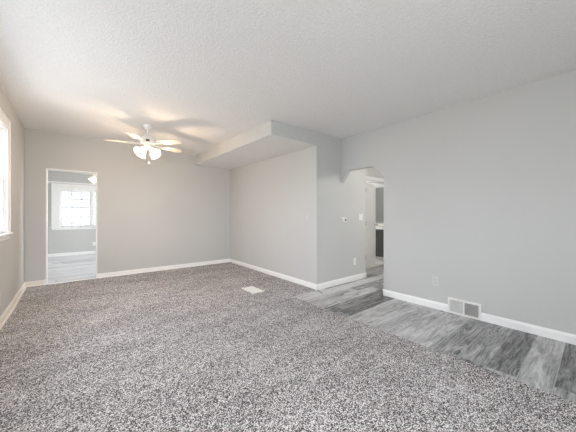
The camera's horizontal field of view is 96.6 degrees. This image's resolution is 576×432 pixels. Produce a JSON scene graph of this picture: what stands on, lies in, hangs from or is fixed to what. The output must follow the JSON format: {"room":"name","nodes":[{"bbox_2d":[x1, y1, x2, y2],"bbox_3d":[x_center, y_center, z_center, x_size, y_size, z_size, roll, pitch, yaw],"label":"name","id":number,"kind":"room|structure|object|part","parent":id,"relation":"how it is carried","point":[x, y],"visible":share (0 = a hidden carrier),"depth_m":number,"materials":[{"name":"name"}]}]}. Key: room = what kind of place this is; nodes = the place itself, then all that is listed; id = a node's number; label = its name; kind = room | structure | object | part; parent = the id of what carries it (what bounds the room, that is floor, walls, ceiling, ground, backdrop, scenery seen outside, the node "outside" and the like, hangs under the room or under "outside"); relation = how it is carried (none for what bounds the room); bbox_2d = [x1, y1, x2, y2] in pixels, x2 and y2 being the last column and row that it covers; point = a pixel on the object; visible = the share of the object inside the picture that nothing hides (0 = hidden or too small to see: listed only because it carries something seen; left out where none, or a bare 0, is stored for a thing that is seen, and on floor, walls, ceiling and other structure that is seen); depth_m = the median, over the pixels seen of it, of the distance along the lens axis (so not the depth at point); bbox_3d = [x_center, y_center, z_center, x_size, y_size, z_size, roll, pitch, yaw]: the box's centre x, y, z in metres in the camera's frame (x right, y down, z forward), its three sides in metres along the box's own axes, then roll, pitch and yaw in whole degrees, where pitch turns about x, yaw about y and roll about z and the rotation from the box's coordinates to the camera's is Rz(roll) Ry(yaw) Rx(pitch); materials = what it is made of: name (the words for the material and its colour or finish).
{"room":"empty living room","nodes":[
{"label":"empty living room","id":0,"kind":"room"},
{"bbox_2d":[0,87,24,315],"bbox_3d":[-1.908,-0.120,1.247,0.140,2.720,7.230,0,0,-39],"label":"wall","id":1,"kind":"structure","parent":0,"point":[12,250],"depth_m":3.29,"materials":[{"name":"paint"}]},
{"bbox_2d":[0,108,12,241],"bbox_3d":[-2.399,-0.406,1.879,0.185,1.342,2.648,0,0,-39],"label":"window","id":2,"kind":"structure","parent":1,"relation":"in","point":[5,124],"depth_m":2.84,"materials":[{"name":"white paint"}]},
{"bbox_3d":[-2.778,-0.114,2.371,0.032,0.598,1.181,0,0,-39],"label":"sash","id":3,"kind":"part","parent":2,"relation":"part of","materials":[{"name":"white plastic"}]},
{"bbox_3d":[-2.369,0.196,1.903,0.108,0.022,2.648,0,0,-39],"label":"sill","id":4,"kind":"part","parent":2,"relation":"part of","materials":[{"name":"white paint"}]},
{"bbox_2d":[0,282,26,329],"bbox_3d":[-1.900,1.088,1.344,0.152,0.102,7.090,0,0,-41],"label":"baseboard","id":5,"kind":"structure","parent":1,"relation":"attached to","point":[14,302],"depth_m":3.05,"materials":[{"name":"beige paint"}]},
{"bbox_2d":[48,170,95,253],"bbox_3d":[-5.349,-0.140,8.315,3.980,2.760,0.140,0,0,-39],"label":"wall","id":6,"kind":"structure","parent":0,"point":[78,240],"depth_m":7.41,"materials":[{"name":"paint"}]},
{"bbox_2d":[48,181,95,229],"bbox_3d":[-5.335,-0.290,8.298,3.700,1.370,0.185,0,0,-39],"label":"window","id":7,"kind":"structure","parent":6,"relation":"in","point":[73,206],"depth_m":7.52,"materials":[{"name":"white paint"}]},
{"bbox_3d":[-5.938,0.326,7.752,1.821,0.022,0.108,0,0,-39],"label":"sill","id":8,"kind":"part","parent":7,"relation":"part of","materials":[{"name":"white paint"}]},
{"bbox_3d":[-6.274,-0.491,7.609,0.696,0.509,0.032,0,0,-39],"label":"sash","id":9,"kind":"part","parent":7,"relation":"part of","materials":[{"name":"white plastic"}]},
{"bbox_3d":[-6.274,-0.491,7.609,0.636,0.449,0.004,0,0,-39],"label":"pane","id":10,"kind":"part","parent":7,"relation":"part of","materials":[{"name":"clear glass"}]},
{"bbox_3d":[-6.252,0.021,7.583,0.696,0.588,0.032,0,0,-39],"label":"sash","id":11,"kind":"part","parent":7,"relation":"part of","materials":[{"name":"white plastic"}]},
{"bbox_3d":[-6.252,0.021,7.583,0.636,0.528,0.004,0,0,-39],"label":"pane","id":12,"kind":"part","parent":7,"relation":"part of","materials":[{"name":"clear glass"}]},
{"bbox_3d":[-5.701,0.021,8.036,0.611,0.528,0.004,0,0,-39],"label":"pane","id":13,"kind":"part","parent":7,"relation":"part of","materials":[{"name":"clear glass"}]},
{"bbox_2d":[48,251,95,256],"bbox_3d":[-5.300,1.103,8.255,3.700,0.095,0.015,0,0,-39],"label":"baseboard","id":14,"kind":"structure","parent":6,"relation":"attached to","point":[83,252],"depth_m":7.44,"materials":[{"name":"white paint"}]},
{"bbox_2d":[48,254,95,283],"bbox_3d":[-4.093,1.200,6.772,3.720,0.120,4.040,0,0,-39],"label":"floor","id":15,"kind":"structure","parent":0,"point":[71,267],"depth_m":5.57,"materials":[{"name":"wood"}]},
{"bbox_2d":[47,278,95,284],"bbox_3d":[-3.733,1.133,4.449,0.649,0.013,0.055,0,0,-39],"label":"threshold","id":16,"kind":"object","parent":15,"relation":"on","point":[91,278],"visible":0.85,"depth_m":4.41,"materials":[{"name":"white paint"}]},
{"bbox_2d":[25,128,229,281],"bbox_3d":[-1.386,-0.140,6.447,7.552,2.760,0.140,0,0,-39],"label":"wall","id":17,"kind":"structure","parent":0,"point":[170,209],"depth_m":5.03,"materials":[{"name":"paint"}]},
{"bbox_2d":[26,280,43,286],"bbox_3d":[-4.071,1.093,4.131,0.244,0.092,0.027,0,0,-39],"label":"baseboard","id":18,"kind":"structure","parent":17,"relation":"attached to","point":[39,282],"depth_m":4.13,"materials":[{"name":"beige paint"}]},
{"bbox_2d":[46,168,96,284],"bbox_3d":[-3.766,0.175,4.490,0.683,1.929,0.164,0,0,-39],"label":"door frame","id":19,"kind":"structure","parent":17,"relation":"attached to","point":[47,169],"depth_m":4.30,"materials":[{"name":"white paint"}]},
{"bbox_2d":[99,259,229,277],"bbox_3d":[-2.436,1.093,5.476,2.627,0.092,0.027,0,0,-39],"label":"baseboard","id":20,"kind":"structure","parent":17,"relation":"attached to","point":[144,270],"depth_m":5.30,"materials":[{"name":"white paint"}]},
{"bbox_2d":[195,120,316,168],"bbox_3d":[-0.826,-1.271,4.858,0.925,0.378,3.025,0,0,-39],"label":"soffit","id":21,"kind":"structure","parent":0,"point":[271,139],"depth_m":4.12,"materials":[{"name":"paint"}]},
{"bbox_2d":[230,147,310,281],"bbox_3d":[-0.485,-0.140,5.213,0.115,2.760,2.913,0,0,-38],"label":"wall","id":22,"kind":"structure","parent":0,"point":[270,199],"depth_m":4.83,"materials":[{"name":"paint"}]},
{"bbox_2d":[230,259,315,288],"bbox_3d":[-0.495,1.094,5.121,0.015,0.090,3.041,0,0,-38],"label":"baseboard","id":23,"kind":"structure","parent":22,"relation":"attached to","point":[282,276],"depth_m":4.71,"materials":[{"name":"white paint"}]},
{"bbox_2d":[0,0,575,154],"bbox_3d":[-0.329,-1.440,2.591,4.147,0.339,7.300,0,0,-39],"label":"ceiling","id":24,"kind":"structure","parent":0,"point":[205,74],"depth_m":2.13,"materials":[{"name":"white paint"}]},
{"bbox_2d":[104,124,181,163],"bbox_3d":[-2.095,-1.056,3.823,1.048,0.575,1.000,0,0,-39],"label":"ceiling fan","id":25,"kind":"object","parent":24,"relation":"hanging from","point":[148,141],"visible":1,"depth_m":3.73,"materials":[{"name":"white metal"}]},
{"bbox_3d":[-2.397,-1.065,3.663,0.375,0.027,0.139,0,0,-21],"label":"blade","id":26,"kind":"part","parent":25,"relation":"part of","materials":[{"name":"white wood"}]},
{"bbox_3d":[-2.048,-1.065,3.440,0.139,0.027,0.375,0,0,-3],"label":"blade","id":27,"kind":"part","parent":25,"relation":"part of","materials":[{"name":"white wood"}]},
{"bbox_3d":[-2.107,-0.932,3.665,0.159,0.160,0.148,0,0,-39],"label":"lamp shade","id":28,"kind":"part","parent":25,"relation":"part of","materials":[{"name":"white glass"}]},
{"bbox_3d":[-1.943,-0.932,3.754,0.148,0.160,0.159,0,0,-39],"label":"lamp shade","id":29,"kind":"part","parent":25,"relation":"part of","materials":[{"name":"white glass"}]},
{"bbox_3d":[-1.728,-1.065,3.703,0.375,0.027,0.139,0,0,15],"label":"blade","id":30,"kind":"part","parent":25,"relation":"part of","materials":[{"name":"white wood"}]},
{"bbox_3d":[-1.879,-1.065,4.089,0.139,0.027,0.375,0,0,33],"label":"blade","id":31,"kind":"part","parent":25,"relation":"part of","materials":[{"name":"white wood"}]},
{"bbox_2d":[0,262,575,431],"bbox_3d":[-0.556,1.194,2.462,3.552,0.131,7.110,0,0,-39],"label":"floor","id":32,"kind":"structure","parent":0,"point":[188,349],"depth_m":1.91,"materials":[{"name":"grey carpet"}]},
{"bbox_2d":[241,286,262,293],"bbox_3d":[-0.542,1.127,3.921,0.193,0.012,0.345,0,0,-39],"label":"floor vent","id":33,"kind":"object","parent":32,"relation":"in","point":[251,289],"visible":1,"depth_m":3.92,"materials":[{"name":"white metal"}]},
{"bbox_2d":[311,132,365,283],"bbox_3d":[0.905,-0.120,4.398,1.295,2.720,0.115,0,0,-39],"label":"wall","id":34,"kind":"structure","parent":0,"point":[335,244],"depth_m":4.19,"materials":[{"name":"paint"}]},
{"bbox_2d":[316,272,366,290],"bbox_3d":[0.946,1.099,4.348,1.325,0.102,0.015,0,0,-39],"label":"baseboard","id":35,"kind":"structure","parent":34,"relation":"attached to","point":[324,285],"depth_m":4.27,"materials":[{"name":"white paint"}]},
{"bbox_2d":[366,167,383,181],"bbox_3d":[2.156,-0.120,5.990,2.660,2.720,0.115,0,0,-39],"label":"wall","id":36,"kind":"structure","parent":0,"point":[372,172],"depth_m":5.71,"materials":[{"name":"paint"}]},
{"bbox_2d":[366,182,377,266],"bbox_3d":[1.875,0.186,5.803,0.102,1.888,0.722,0,0,38],"label":"door","id":37,"kind":"structure","parent":36,"relation":"in","point":[371,224],"depth_m":5.85,"materials":[{"name":"white paint"}]},
{"bbox_3d":[1.856,-0.262,5.832,0.027,0.783,0.490,0,0,38],"label":"panel","id":38,"kind":"part","parent":37,"relation":"part of","materials":[{"name":"white paint"}]},
{"bbox_3d":[1.856,0.600,5.832,0.027,0.660,0.490,0,0,38],"label":"panel","id":39,"kind":"part","parent":37,"relation":"part of","materials":[{"name":"white paint"}]},
{"bbox_2d":[366,176,383,183],"bbox_3d":[2.013,0.140,5.862,1.195,2.000,0.131,0,0,-39],"label":"door frame","id":40,"kind":"structure","parent":36,"relation":"attached to","point":[368,178],"depth_m":5.73,"materials":[{"name":"white paint"}]},
{"bbox_2d":[366,181,383,223],"bbox_3d":[2.222,-0.120,7.721,0.120,2.720,2.475,0,0,-39],"label":"wall","id":41,"kind":"structure","parent":0,"point":[377,184],"depth_m":7.23,"materials":[{"name":"paint"}]},
{"bbox_2d":[376,187,383,221],"bbox_3d":[2.668,-0.315,7.061,0.017,0.974,0.824,0,0,-39],"label":"wall mirror","id":42,"kind":"object","parent":41,"relation":"attached to","point":[380,190],"visible":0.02,"depth_m":7.16,"materials":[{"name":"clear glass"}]},
{"bbox_2d":[292,259,575,402],"bbox_3d":[2.068,1.199,4.678,4.463,0.122,7.200,0,0,-39],"label":"floor","id":43,"kind":"structure","parent":0,"point":[543,363],"depth_m":2.45,"materials":[{"name":"grey laminate"}]},
{"bbox_2d":[376,223,383,259],"bbox_3d":[2.429,0.673,6.891,0.605,0.930,0.900,0,0,-39],"label":"bathroom vanity","id":44,"kind":"object","parent":43,"relation":"on","point":[380,227],"visible":0.1,"depth_m":6.58,"materials":[{"name":"grey paint"}]},
{"bbox_2d":[376,223,383,229],"bbox_3d":[2.436,0.276,6.897,0.585,0.135,0.900,0,0,-39],"label":"countertop","id":45,"kind":"structure","parent":44,"relation":"on","point":[379,224],"depth_m":7.11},
{"bbox_3d":[2.377,0.691,6.557,0.020,0.655,0.410,0,0,-39],"label":"cabinet door","id":46,"kind":"part","parent":44,"relation":"part of","materials":[{"name":"grey paint"}]},
{"bbox_2d":[341,70,575,334],"bbox_3d":[2.246,-0.120,2.704,0.075,2.720,4.205,0,0,-39],"label":"wall","id":47,"kind":"structure","parent":0,"point":[480,193],"depth_m":2.75,"materials":[{"name":"paint"}]},
{"bbox_2d":[432,276,438,286],"bbox_3d":[1.816,0.804,3.161,0.010,0.116,0.072,0,0,-39],"label":"wall outlet","id":48,"kind":"object","parent":47,"relation":"attached to","point":[435,280],"visible":1,"depth_m":3.16,"materials":[{"name":"white plastic"}]},
{"bbox_2d":[448,297,480,320],"bbox_3d":[2.003,1.052,2.921,0.026,0.175,0.322,0,0,-39],"label":"air vent","id":49,"kind":"object","parent":47,"relation":"in","point":[468,309],"visible":1,"depth_m":2.91,"materials":[{"name":"white metal"}]},
{"bbox_3d":[1.951,1.052,2.975,0.005,0.136,0.132,0,0,-39],"label":"louvre panel","id":50,"kind":"part","parent":49,"relation":"part of","materials":[{"name":"white metal"}]},
{"bbox_3d":[2.046,1.052,2.859,0.005,0.136,0.132,0,0,-39],"label":"louvre panel","id":51,"kind":"part","parent":49,"relation":"part of","materials":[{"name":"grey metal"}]},
{"bbox_2d":[382,289,575,344],"bbox_3d":[2.411,1.102,2.433,0.015,0.096,3.297,0,0,-39],"label":"baseboard","id":52,"kind":"structure","parent":47,"relation":"attached to","point":[565,337],"depth_m":2.64,"materials":[{"name":"white paint"}]},
{"bbox_3d":[-4.113,-1.410,6.813,3.980,0.140,4.030,0,0,-39],"label":"ceiling","id":53,"kind":"structure","parent":0,"visible":0},
{"bbox_2d":[68,172,95,182],"bbox_3d":[-4.677,-1.028,6.265,1.055,0.625,1.084,0,0,-39],"label":"ceiling fan","id":54,"kind":"object","parent":53,"relation":"hanging from","point":[93,179],"visible":0.25,"depth_m":6.18,"materials":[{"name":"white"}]}
]}

